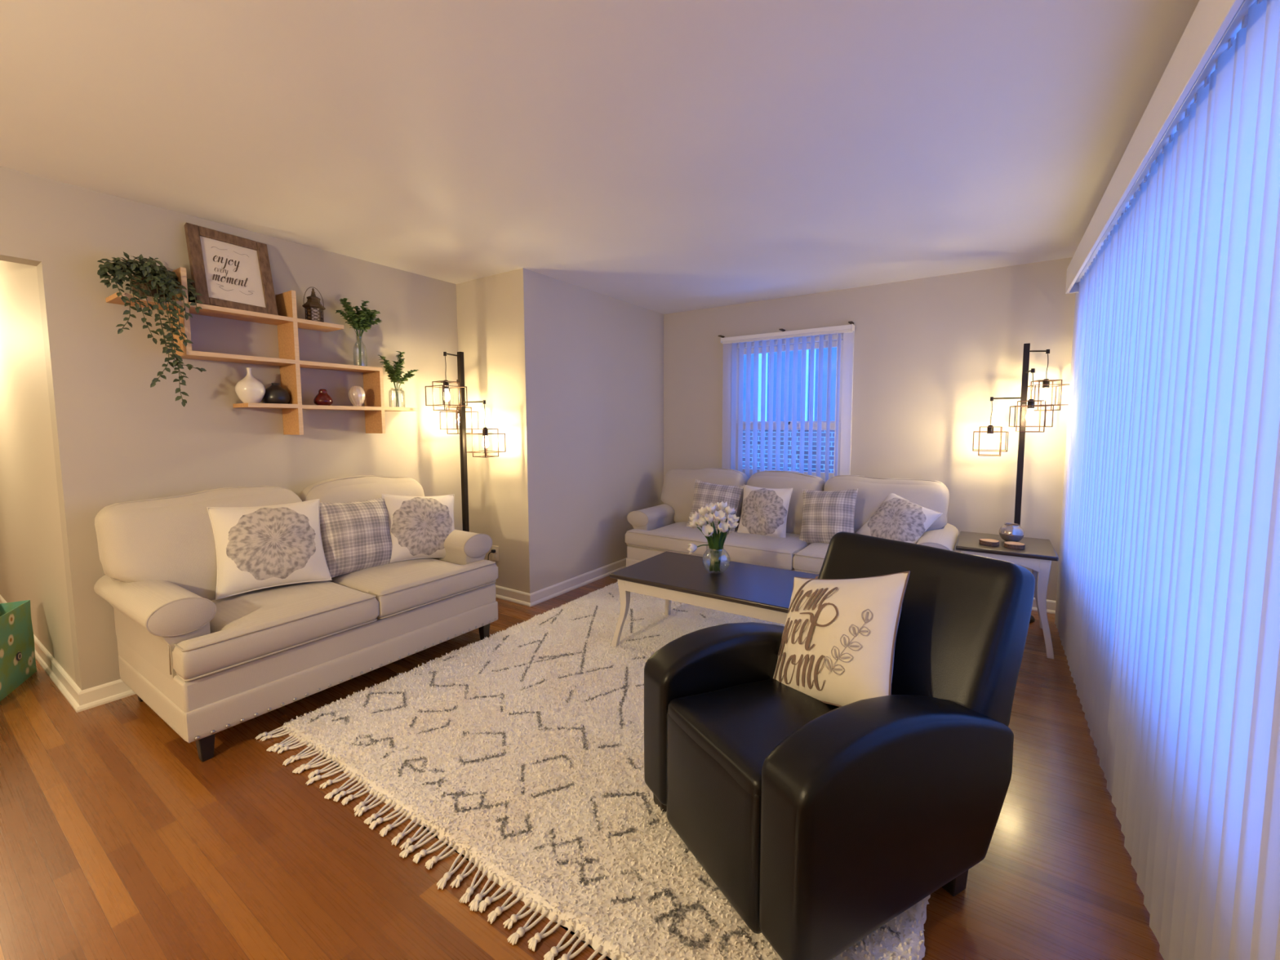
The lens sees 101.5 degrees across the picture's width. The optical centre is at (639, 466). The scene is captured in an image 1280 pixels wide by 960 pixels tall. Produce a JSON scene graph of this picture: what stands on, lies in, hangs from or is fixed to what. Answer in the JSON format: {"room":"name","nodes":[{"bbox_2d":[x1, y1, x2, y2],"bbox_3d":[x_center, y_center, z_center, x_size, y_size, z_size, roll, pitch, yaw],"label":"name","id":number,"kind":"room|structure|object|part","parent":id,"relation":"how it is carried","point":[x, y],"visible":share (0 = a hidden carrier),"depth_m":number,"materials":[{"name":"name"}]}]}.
{"room":"living room","nodes":[
{"label":"living room","id":0,"kind":"room"},
{"bbox_2d":[0,260,75,683],"bbox_3d":[-3.945,-0.132,3.324,2.945,2.440,0.120,3,6,34],"label":"wall","id":1,"kind":"structure","parent":0,"point":[32,560],"depth_m":2.82,"materials":[{"name":"beige paint"}]},
{"bbox_2d":[0,166,462,690],"bbox_3d":[-3.072,-0.018,1.877,0.120,2.440,5.690,3,6,34],"label":"wall","id":2,"kind":"structure","parent":0,"point":[117,437],"depth_m":2.74,"materials":[{"name":"beige paint"}]},
{"bbox_2d":[106,266,418,435],"bbox_3d":[-2.048,-0.600,3.072,0.206,0.830,1.490,3,6,34],"label":"shelf unit","id":3,"kind":"object","parent":2,"relation":"attached to","point":[287,322],"visible":0.91,"depth_m":3.02,"materials":[{"name":"brown wood"}]},
{"bbox_2d":[97,251,206,407],"bbox_3d":[-2.346,-0.648,2.525,0.232,0.720,0.357,3,6,34],"label":"trailing plant","id":4,"kind":"object","parent":3,"relation":"on","point":[153,280],"visible":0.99,"depth_m":2.48,"materials":[{"name":"green plant"}]},
{"bbox_3d":[-2.390,-0.858,2.538,0.128,0.100,0.128,3,6,34],"label":"pot","id":5,"kind":"part","parent":4,"relation":"part of","materials":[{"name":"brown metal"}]},
{"bbox_2d":[188,283,195,302],"bbox_3d":[-2.238,-0.900,2.871,0.030,0.125,0.389,3,6,34],"label":"panel","id":6,"kind":"object","parent":3,"relation":"on","point":[189,300],"visible":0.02,"depth_m":2.71,"materials":[{"name":"brown wood"}]},
{"bbox_2d":[184,222,278,315],"bbox_3d":[-2.201,-1.046,2.827,0.165,0.444,0.376,3,6,34],"label":"framed sign","id":7,"kind":"object","parent":3,"relation":"on","point":[230,271],"visible":0.95,"depth_m":2.81,"materials":[{"name":"brown"}]},
{"bbox_3d":[-2.289,-1.041,2.700,0.034,0.445,0.052,-18,-8,34],"label":"frame rail","id":8,"kind":"part","parent":7,"relation":"part of","materials":[{"name":"brown wood"}]},
{"bbox_3d":[-2.247,-1.236,2.851,0.034,0.052,0.258,-18,-8,34],"label":"frame rail","id":9,"kind":"part","parent":7,"relation":"part of","materials":[{"name":"brown wood"}]},
{"bbox_2d":[200,235,266,307],"bbox_3d":[-2.201,-1.041,2.827,0.012,0.359,0.266,-18,-8,34],"label":"print","id":10,"kind":"object","parent":7,"relation":"attached to","point":[233,272],"depth_m":2.82},
{"bbox_3d":[-2.154,-0.852,2.803,0.034,0.042,0.258,-18,-8,34],"label":"frame rail","id":11,"kind":"part","parent":7,"relation":"part of","materials":[{"name":"brown wood"}]},
{"bbox_3d":[-2.114,-1.052,2.955,0.034,0.445,0.052,-18,-8,34],"label":"frame rail","id":12,"kind":"part","parent":7,"relation":"part of","materials":[{"name":"brown wood"}]},
{"bbox_2d":[235,367,265,403],"bbox_3d":[-2.154,-0.443,2.887,0.136,0.197,0.136,3,6,34],"label":"vase","id":13,"kind":"object","parent":3,"relation":"on","point":[248,389],"visible":0.95,"depth_m":2.85,"materials":[{"name":"white ceramic"}]},
{"bbox_2d":[262,382,289,404],"bbox_3d":[-2.095,-0.415,3.007,0.135,0.122,0.135,3,6,34],"label":"vase","id":14,"kind":"object","parent":3,"relation":"on","point":[274,393],"visible":0.9,"depth_m":2.96,"materials":[{"name":"grey ceramic"}]},
{"bbox_2d":[302,286,325,322],"bbox_3d":[-1.965,-0.968,3.148,0.116,0.217,0.116,3,6,34],"label":"lantern","id":15,"kind":"object","parent":3,"relation":"on","point":[313,308],"visible":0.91,"depth_m":3.12,"materials":[{"name":"brown metal"}]},
{"bbox_3d":[-1.965,-1.018,3.144,0.003,0.117,0.115,3,6,34],"label":"handle","id":16,"kind":"part","parent":15,"relation":"part of","materials":[{"name":"brown metal"}]},
{"bbox_3d":[-1.964,-0.911,3.153,0.077,0.078,0.077,3,6,34],"label":"frosted panel","id":17,"kind":"part","parent":15,"relation":"part of","materials":[{"name":"white glass"}]},
{"bbox_2d":[313,389,333,405],"bbox_3d":[-1.943,-0.421,3.204,0.102,0.101,0.102,3,6,34],"label":"vase","id":18,"kind":"object","parent":3,"relation":"on","point":[322,398],"visible":0.97,"depth_m":3.17,"materials":[{"name":"ceramic"}]},
{"bbox_2d":[348,386,365,406],"bbox_3d":[-1.819,-0.449,3.360,0.097,0.130,0.097,3,6,34],"label":"vase","id":19,"kind":"object","parent":3,"relation":"on","point":[357,395],"visible":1,"depth_m":3.33,"materials":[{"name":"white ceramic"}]},
{"bbox_2d":[335,297,382,365],"bbox_3d":[-1.802,-0.856,3.382,0.151,0.435,0.297,3,6,34],"label":"plant","id":20,"kind":"object","parent":3,"relation":"on","point":[365,318],"visible":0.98,"depth_m":3.36,"materials":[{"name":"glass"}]},
{"bbox_2d":[378,351,418,406],"bbox_3d":[-1.651,-0.597,3.601,0.136,0.393,0.301,3,6,34],"label":"plant","id":21,"kind":"object","parent":3,"relation":"on","point":[394,372],"visible":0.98,"depth_m":3.58,"materials":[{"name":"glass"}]},
{"bbox_2d":[0,557,1056,712],"bbox_3d":[-1.123,0.984,3.970,7.931,0.090,2.378,-1,5,-12],"label":"baseboard","id":22,"kind":"structure","parent":2,"relation":"attached to","point":[80,700],"depth_m":2.97,"materials":[{"name":"white paint"}]},
{"bbox_2d":[456,267,663,593],"bbox_3d":[-0.615,-0.269,4.866,0.865,2.440,2.030,3,6,34],"label":"wall","id":23,"kind":"structure","parent":0,"point":[571,375],"depth_m":4.10,"materials":[{"name":"beige paint"}]},
{"bbox_2d":[488,545,498,560],"bbox_3d":[-1.105,0.663,4.014,0.115,0.118,0.053,3,6,34],"label":"wall outlet","id":24,"kind":"object","parent":23,"relation":"attached to","point":[495,550],"visible":0.66,"depth_m":3.98,"materials":[{"name":"beige plastic"}]},
{"bbox_3d":[-1.122,0.676,4.055,0.072,0.116,0.006,3,6,34],"label":"plate","id":25,"kind":"part","parent":24,"relation":"part of","materials":[{"name":"beige plastic"}]},
{"bbox_2d":[0,575,1164,959],"bbox_3d":[-2.089,1.182,2.493,7.460,0.060,7.840,3,6,34],"label":"floor","id":26,"kind":"structure","parent":0,"point":[117,842],"depth_m":1.63,"materials":[{"name":"brown wood"}]},
{"bbox_2d":[0,600,36,701],"bbox_3d":[-3.242,0.949,2.580,0.168,0.400,0.558,-3,5,-30],"label":"gift bag","id":27,"kind":"object","parent":26,"relation":"on","point":[17,648],"visible":1,"depth_m":2.71,"materials":[{"name":"green paper"}]},
{"bbox_2d":[93,475,497,761],"bbox_3d":[-1.720,0.607,2.888,0.986,1.020,1.672,3,6,34],"label":"loveseat","id":28,"kind":"object","parent":26,"relation":"on","point":[206,666],"visible":0.7,"depth_m":2.41,"materials":[{"name":"fabric"}]},
{"bbox_3d":[-2.170,0.671,2.320,0.825,0.318,0.214,3,6,34],"label":"arm","id":29,"kind":"part","parent":28,"relation":"part of","materials":[{"name":"fabric"}]},
{"bbox_3d":[-1.824,0.599,2.082,0.017,0.140,0.214,3,6,34],"label":"arm","id":30,"kind":"part","parent":28,"relation":"part of","materials":[{"name":"fabric"}]},
{"bbox_2d":[94,486,302,600],"bbox_3d":[-2.149,0.409,2.659,0.381,0.573,0.836,3,6,34],"label":"cushion","id":31,"kind":"object","parent":28,"relation":"on","point":[171,540],"depth_m":2.42,"materials":[{"name":"fabric"}]},
{"bbox_3d":[-1.753,1.124,2.108,0.056,0.116,0.056,3,6,34],"label":"leg","id":32,"kind":"part","parent":28,"relation":"part of","materials":[{"name":"brown wood"}]},
{"bbox_2d":[206,498,332,599],"bbox_3d":[-1.889,0.406,2.681,0.491,0.427,0.266,-5,6,-44],"label":"throw pillow","id":33,"kind":"object","parent":28,"relation":"on","point":[259,547],"visible":1,"depth_m":2.60,"materials":[{"name":"white fabric"},{"name":"grey patterned fabric"}]},
{"bbox_2d":[171,580,379,679],"bbox_3d":[-1.817,0.715,2.500,0.705,0.160,0.769,3,6,34],"label":"seat cushion","id":34,"kind":"object","parent":28,"relation":"on","point":[251,628],"depth_m":2.32,"materials":[{"name":"fabric"}]},
{"bbox_3d":[-1.719,0.828,2.906,0.946,0.127,1.532,3,6,34],"label":"frame","id":35,"kind":"part","parent":28,"relation":"part of","materials":[{"name":"fabric"}]},
{"bbox_3d":[-1.713,0.940,2.911,0.968,0.132,1.540,3,6,34],"label":"rail","id":36,"kind":"part","parent":28,"relation":"part of","materials":[{"name":"fabric"}]},
{"bbox_2d":[319,497,391,577],"bbox_3d":[-1.646,0.404,3.043,0.236,0.436,0.441,4,6,41],"label":"throw pillow","id":37,"kind":"object","parent":28,"relation":"on","point":[356,536],"visible":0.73,"depth_m":2.96,"materials":[{"name":"grey fabric"}]},
{"bbox_2d":[298,475,424,502],"bbox_3d":[-1.705,0.353,3.323,0.375,0.580,0.763,3,6,34],"label":"cushion","id":38,"kind":"object","parent":28,"relation":"on","point":[361,487],"depth_m":3.22,"materials":[{"name":"fabric"}]},
{"bbox_2d":[328,558,497,617],"bbox_3d":[-1.388,0.662,3.138,0.705,0.160,0.759,3,6,34],"label":"seat cushion","id":39,"kind":"object","parent":28,"relation":"on","point":[400,588],"depth_m":2.92,"materials":[{"name":"fabric"}]},
{"bbox_2d":[381,493,454,563],"bbox_3d":[-1.389,0.386,3.317,0.487,0.447,0.232,-4,6,-38],"label":"throw pillow","id":40,"kind":"object","parent":28,"relation":"on","point":[420,526],"visible":0.8,"depth_m":3.24,"materials":[{"name":"grey fabric"}]},
{"bbox_3d":[-1.363,0.571,3.521,0.825,0.318,0.214,3,6,34],"label":"arm","id":41,"kind":"part","parent":28,"relation":"part of","materials":[{"name":"fabric"}]},
{"bbox_3d":[-1.017,0.499,3.283,0.017,0.140,0.214,3,6,34],"label":"arm","id":42,"kind":"part","parent":28,"relation":"part of","materials":[{"name":"fabric"}]},
{"bbox_3d":[-0.974,1.027,3.267,0.056,0.116,0.056,3,6,34],"label":"leg","id":43,"kind":"part","parent":28,"relation":"part of","materials":[{"name":"brown wood"}]},
{"bbox_2d":[425,351,506,532],"bbox_3d":[-1.285,0.110,3.787,0.527,1.862,0.422,3,6,34],"label":"floor lamp","id":44,"kind":"object","parent":26,"relation":"on","point":[460,408],"visible":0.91,"depth_m":3.78,"materials":[{"name":"brown metal"}]},
{"bbox_2d":[440,379,453,389],"bbox_3d":[-1.350,-0.569,3.639,0.092,0.062,0.092,-1,5,-11],"label":"socket","id":45,"kind":"object","parent":44,"relation":"attached to","point":[446,382],"depth_m":3.62,"materials":[{"name":"brown metal"}]},
{"bbox_3d":[-1.194,-0.461,3.752,0.183,0.010,0.010,1,5,20],"label":"arm","id":46,"kind":"part","parent":44,"relation":"part of","materials":[{"name":"brown metal"}]},
{"bbox_2d":[482,426,488,435],"bbox_3d":[-1.107,-0.247,3.738,0.092,0.062,0.092,-1,5,-14],"label":"socket","id":47,"kind":"object","parent":44,"relation":"attached to","point":[485,430],"depth_m":3.72,"materials":[{"name":"brown metal"}]},
{"bbox_2d":[255,581,930,959],"bbox_3d":[0.133,1.110,2.678,2.494,0.037,2.754,3,6,34],"label":"shag rug","id":48,"kind":"object","parent":26,"relation":"on","point":[520,747],"visible":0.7,"depth_m":1.94,"materials":[{"name":"beige fabric"}]},
{"bbox_2d":[609,551,818,646],"bbox_3d":[0.501,0.855,3.035,1.205,0.440,0.655,3,6,34],"label":"coffee table","id":49,"kind":"object","parent":48,"relation":"on","point":[762,593],"visible":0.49,"depth_m":2.96,"materials":[{"name":"white paint"}]},
{"bbox_3d":[-0.113,0.864,3.112,0.082,0.414,0.082,3,6,34],"label":"leg","id":50,"kind":"part","parent":49,"relation":"part of","materials":[{"name":"white paint"}]},
{"bbox_3d":[0.197,0.826,3.573,0.082,0.414,0.082,3,6,34],"label":"leg","id":51,"kind":"part","parent":49,"relation":"part of","materials":[{"name":"white paint"}]},
{"bbox_2d":[687,501,739,574],"bbox_3d":[0.422,0.420,3.031,0.301,0.429,0.256,0,5,3],"label":"tulip vase","id":52,"kind":"object","parent":49,"relation":"on","point":[716,541],"visible":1,"depth_m":3.03,"materials":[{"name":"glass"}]},
{"bbox_2d":[644,531,1035,959],"bbox_3d":[0.629,0.747,1.703,1.042,0.912,0.772,-3,5,-27],"label":"recliner","id":53,"kind":"object","parent":48,"relation":"on","point":[820,824],"visible":0.82,"depth_m":1.43,"materials":[{"name":"black leather"}]},
{"bbox_3d":[0.227,0.974,1.510,0.128,0.390,0.452,-3,5,-27],"label":"footrest panel","id":54,"kind":"part","parent":53,"relation":"part of","materials":[{"name":"black leather"}]},
{"bbox_3d":[0.415,0.843,1.940,0.853,0.536,0.162,-3,5,-27],"label":"arm","id":55,"kind":"part","parent":53,"relation":"part of","materials":[{"name":"black leather"}]},
{"bbox_2d":[667,678,839,796],"bbox_3d":[0.477,0.844,1.630,0.668,0.213,0.454,-3,5,-27],"label":"seat cushion","id":56,"kind":"object","parent":53,"relation":"on","point":[722,732],"depth_m":1.54,"materials":[{"name":"black leather"}]},
{"bbox_2d":[773,571,910,706],"bbox_3d":[0.652,0.577,1.754,0.267,0.514,0.581,-3,5,-31],"label":"throw pillow","id":57,"kind":"object","parent":53,"relation":"on","point":[837,648],"visible":0.92,"depth_m":1.65,"materials":[{"name":"beige fabric"}]},
{"bbox_2d":[824,608,872,675],"bbox_3d":[0.643,0.543,1.620,0.032,0.216,0.128,30,-25,-20],"label":"print","id":58,"kind":"object","parent":57,"relation":"attached to","point":[848,633],"depth_m":1.61,"materials":[{"name":"grey fabric"}]},
{"bbox_3d":[0.694,0.885,1.405,0.853,0.536,0.162,-3,5,-27],"label":"arm","id":59,"kind":"part","parent":53,"relation":"part of","materials":[{"name":"black leather"}]},
{"bbox_3d":[0.899,0.548,1.834,0.352,0.537,0.703,-3,6,-35],"label":"backrest","id":60,"kind":"part","parent":53,"relation":"part of","materials":[{"name":"black leather"}]},
{"bbox_2d":[625,467,958,574],"bbox_3d":[1.091,0.534,4.127,2.407,0.943,0.986,3,6,34],"label":"sofa","id":61,"kind":"object","parent":26,"relation":"on","point":[657,530],"visible":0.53,"depth_m":4.05,"materials":[{"name":"fabric"}]},
{"bbox_3d":[1.088,0.843,4.146,2.275,0.122,0.968,3,6,34],"label":"rail","id":62,"kind":"part","parent":61,"relation":"part of","materials":[{"name":"fabric"}]},
{"bbox_3d":[-0.018,0.446,4.430,0.214,0.130,0.017,3,6,34],"label":"arm","id":63,"kind":"part","parent":61,"relation":"part of","materials":[{"name":"fabric"}]},
{"bbox_3d":[0.214,0.500,4.781,0.214,0.294,0.825,3,6,34],"label":"arm","id":64,"kind":"part","parent":61,"relation":"part of","materials":[{"name":"fabric"}]},
{"bbox_2d":[625,521,737,555],"bbox_3d":[0.384,0.583,4.438,0.754,0.148,0.705,3,6,34],"label":"seat cushion","id":65,"kind":"object","parent":61,"relation":"on","point":[658,537],"depth_m":4.21,"materials":[{"name":"fabric"}]},
{"bbox_2d":[660,467,748,528],"bbox_3d":[0.566,0.285,4.745,0.820,0.530,0.381,3,6,34],"label":"cushion","id":66,"kind":"object","parent":61,"relation":"on","point":[678,486],"depth_m":4.70,"materials":[{"name":"fabric"}]},
{"bbox_2d":[686,479,743,534],"bbox_3d":[0.621,0.343,4.360,0.456,0.439,0.183,2,5,28],"label":"throw pillow","id":67,"kind":"object","parent":61,"relation":"on","point":[704,492],"visible":0.56,"depth_m":4.32,"materials":[{"name":"grey fabric"}]},
{"bbox_3d":[1.091,0.738,4.144,2.267,0.118,0.946,3,6,34],"label":"frame","id":68,"kind":"part","parent":61,"relation":"part of","materials":[{"name":"fabric"}]},
{"bbox_2d":[706,530,810,569],"bbox_3d":[0.970,0.612,4.046,0.644,0.148,0.705,3,6,34],"label":"seat cushion","id":69,"kind":"object","parent":61,"relation":"on","point":[779,553],"depth_m":3.78,"materials":[{"name":"fabric"}]},
{"bbox_2d":[737,484,792,537],"bbox_3d":[0.979,0.366,4.123,0.415,0.407,0.198,3,6,38],"label":"throw pillow","id":70,"kind":"object","parent":61,"relation":"on","point":[764,512],"visible":0.85,"depth_m":4.05,"materials":[{"name":"grey fabric"}]},
{"bbox_2d":[746,471,825,534],"bbox_3d":[1.180,0.314,4.339,0.651,0.536,0.374,3,6,34],"label":"cushion","id":71,"kind":"object","parent":61,"relation":"on","point":[799,482],"depth_m":4.21,"materials":[{"name":"fabric"}]},
{"bbox_2d":[792,542,829,573],"bbox_3d":[1.599,0.643,3.626,0.859,0.148,0.705,3,6,34],"label":"seat cushion","id":72,"kind":"object","parent":61,"relation":"on","point":[808,557],"depth_m":3.55,"materials":[{"name":"fabric"}]},
{"bbox_2d":[799,488,857,543],"bbox_3d":[1.378,0.377,3.848,0.443,0.445,0.217,3,6,37],"label":"throw pillow","id":73,"kind":"object","parent":61,"relation":"on","point":[825,514],"visible":0.8,"depth_m":3.79,"materials":[{"name":"grey fabric"}]},
{"bbox_2d":[823,475,949,543],"bbox_3d":[1.808,0.348,3.916,0.860,0.523,0.380,3,6,34],"label":"cushion","id":74,"kind":"object","parent":61,"relation":"on","point":[933,495],"depth_m":3.82,"materials":[{"name":"fabric"}]},
{"bbox_2d":[856,493,942,543],"bbox_3d":[1.802,0.401,3.654,0.264,0.411,0.474,-3,5,-29],"label":"throw pillow","id":75,"kind":"object","parent":61,"relation":"on","point":[898,518],"visible":0.7,"depth_m":3.59,"materials":[{"name":"grey fabric"}]},
{"bbox_3d":[1.797,0.537,3.217,0.214,0.130,0.017,3,6,34],"label":"arm","id":76,"kind":"part","parent":61,"relation":"part of","materials":[{"name":"fabric"}]},
{"bbox_3d":[2.029,0.590,3.568,0.214,0.294,0.825,3,6,34],"label":"arm","id":77,"kind":"part","parent":61,"relation":"part of","materials":[{"name":"fabric"}]},
{"bbox_2d":[955,531,1058,659],"bbox_3d":[2.289,0.774,3.309,0.508,0.588,0.553,3,6,34],"label":"end table","id":78,"kind":"object","parent":26,"relation":"on","point":[1037,555],"visible":0.73,"depth_m":3.07,"materials":[{"name":"white paint"}]},
{"bbox_3d":[1.988,0.793,3.234,0.092,0.563,0.092,3,6,34],"label":"leg","id":79,"kind":"part","parent":78,"relation":"part of","materials":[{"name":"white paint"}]},
{"bbox_2d":[978,538,999,546],"bbox_3d":[2.166,0.472,3.242,0.105,0.025,0.107,3,6,34],"label":"stack","id":80,"kind":"object","parent":78,"relation":"on","point":[990,542],"visible":1,"depth_m":3.21,"materials":[{"name":"brown wood"}]},
{"bbox_2d":[999,522,1024,542],"bbox_3d":[2.353,0.422,3.309,0.132,0.112,0.132,3,6,34],"label":"bowl","id":81,"kind":"object","parent":78,"relation":"on","point":[1008,531],"visible":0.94,"depth_m":3.27,"materials":[{"name":"silver glass"}]},
{"bbox_2d":[1003,541,1025,549],"bbox_3d":[2.264,0.478,3.160,0.106,0.025,0.105,3,6,34],"label":"stack","id":82,"kind":"object","parent":78,"relation":"on","point":[1011,544],"visible":1,"depth_m":3.13,"materials":[{"name":"brown wood"}]},
{"bbox_3d":[2.591,0.779,3.385,0.092,0.563,0.092,3,6,34],"label":"leg","id":83,"kind":"part","parent":78,"relation":"part of","materials":[{"name":"white paint"}]},
{"bbox_3d":[2.334,0.811,3.003,0.092,0.563,0.092,3,6,34],"label":"leg","id":84,"kind":"part","parent":78,"relation":"part of","materials":[{"name":"white paint"}]},
{"bbox_2d":[972,342,1069,622],"bbox_3d":[2.528,0.118,3.498,0.527,1.862,0.430,2,5,21],"label":"floor lamp","id":85,"kind":"object","parent":26,"relation":"on","point":[1046,382],"visible":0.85,"depth_m":3.49,"materials":[{"name":"brown metal"}]},
{"bbox_2d":[986,425,993,434],"bbox_3d":[2.425,-0.254,3.615,0.092,0.062,0.092,-1,5,-13],"label":"socket","id":86,"kind":"object","parent":85,"relation":"attached to","point":[990,428],"depth_m":3.60,"materials":[{"name":"brown metal"}]},
{"bbox_3d":[2.493,-0.462,3.552,0.166,0.010,0.010,3,6,34],"label":"arm","id":87,"kind":"part","parent":85,"relation":"part of","materials":[{"name":"brown metal"}]},
{"bbox_2d":[1024,399,1037,408],"bbox_3d":[2.506,-0.400,3.349,0.092,0.062,0.092,-2,5,-18],"label":"socket","id":88,"kind":"object","parent":85,"relation":"attached to","point":[1030,402],"depth_m":3.33,"materials":[{"name":"brown metal"}]},
{"bbox_3d":[2.507,-0.512,3.339,0.009,0.170,0.005,3,6,34],"label":"cord","id":89,"kind":"part","parent":85,"relation":"part of","materials":[{"name":"brown metal"}]},
{"bbox_3d":[2.646,-0.764,3.473,0.128,0.010,0.010,0,5,1],"label":"arm","id":90,"kind":"part","parent":85,"relation":"part of","materials":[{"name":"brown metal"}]},
{"bbox_3d":[2.712,-0.664,3.478,0.009,0.170,0.005,3,6,34],"label":"cord","id":91,"kind":"part","parent":85,"relation":"part of","materials":[{"name":"brown metal"}]},
{"bbox_2d":[1040,378,1057,388],"bbox_3d":[2.711,-0.553,3.488,0.092,0.062,0.092,-3,5,-28],"label":"socket","id":92,"kind":"object","parent":85,"relation":"attached to","point":[1046,381],"depth_m":3.47,"materials":[{"name":"brown metal"}]},
{"bbox_2d":[0,0,1199,314],"bbox_3d":[-2.099,-1.320,2.291,7.460,0.080,7.840,3,6,34],"label":"ceiling","id":93,"kind":"structure","parent":0,"point":[664,157],"depth_m":1.93,"materials":[{"name":"paint"}]},
{"bbox_2d":[663,257,1075,600],"bbox_3d":[1.710,-0.246,4.459,3.450,2.440,0.120,3,6,34],"label":"wall","id":94,"kind":"structure","parent":0,"point":[931,354],"depth_m":3.97,"materials":[{"name":"beige paint"}]},
{"bbox_2d":[729,331,854,480],"bbox_3d":[1.316,-0.511,4.688,1.134,1.335,0.122,3,6,34],"label":"window","id":95,"kind":"structure","parent":94,"relation":"in","point":[833,336],"depth_m":4.60,"materials":[{"name":"white plastic"}]},
{"bbox_2d":[718,320,854,482],"bbox_3d":[1.242,-0.531,4.613,1.186,1.328,0.103,3,6,34],"label":"vertical blinds","id":96,"kind":"object","parent":95,"relation":"attached to","point":[729,357],"visible":0.89,"depth_m":4.58,"materials":[{"name":"white paint"}]},
{"bbox_3d":[1.318,-0.140,4.719,1.000,0.500,0.030,3,6,34],"label":"sash","id":97,"kind":"part","parent":95,"relation":"part of","materials":[{"name":"white plastic"}]},
{"bbox_3d":[1.335,-0.718,4.701,1.000,0.735,0.030,3,6,34],"label":"sash","id":98,"kind":"part","parent":95,"relation":"part of","materials":[{"name":"white plastic"}]},
{"bbox_3d":[1.291,-0.508,4.651,1.134,1.335,0.032,3,6,34],"label":"casing","id":99,"kind":"part","parent":95,"relation":"part of","materials":[{"name":"white paint"}]},
{"bbox_3d":[0.936,0.089,0.345,0.140,2.440,7.600,3,6,34],"label":"wall","id":100,"kind":"structure","parent":0,"visible":0},
{"bbox_2d":[1054,0,1279,959],"bbox_3d":[1.354,0.082,1.263,0.165,2.247,4.948,3,6,34],"label":"vertical blinds","id":101,"kind":"object","parent":100,"relation":"attached to","point":[1167,617],"visible":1,"depth_m":1.25,"materials":[{"name":"white paint"}]},
{"label":"outside","id":102,"kind":"structure","parent":0,"visible":0},
{"bbox_2d":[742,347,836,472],"bbox_3d":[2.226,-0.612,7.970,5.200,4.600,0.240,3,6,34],"label":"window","id":103,"kind":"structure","parent":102,"point":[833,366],"depth_m":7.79,"materials":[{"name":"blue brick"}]},
{"bbox_3d":[2.192,-1.374,7.845,0.560,1.560,0.020,3,6,34],"label":"pane","id":104,"kind":"part","parent":103,"relation":"part of","materials":[{"name":"clear glass"}]}
]}

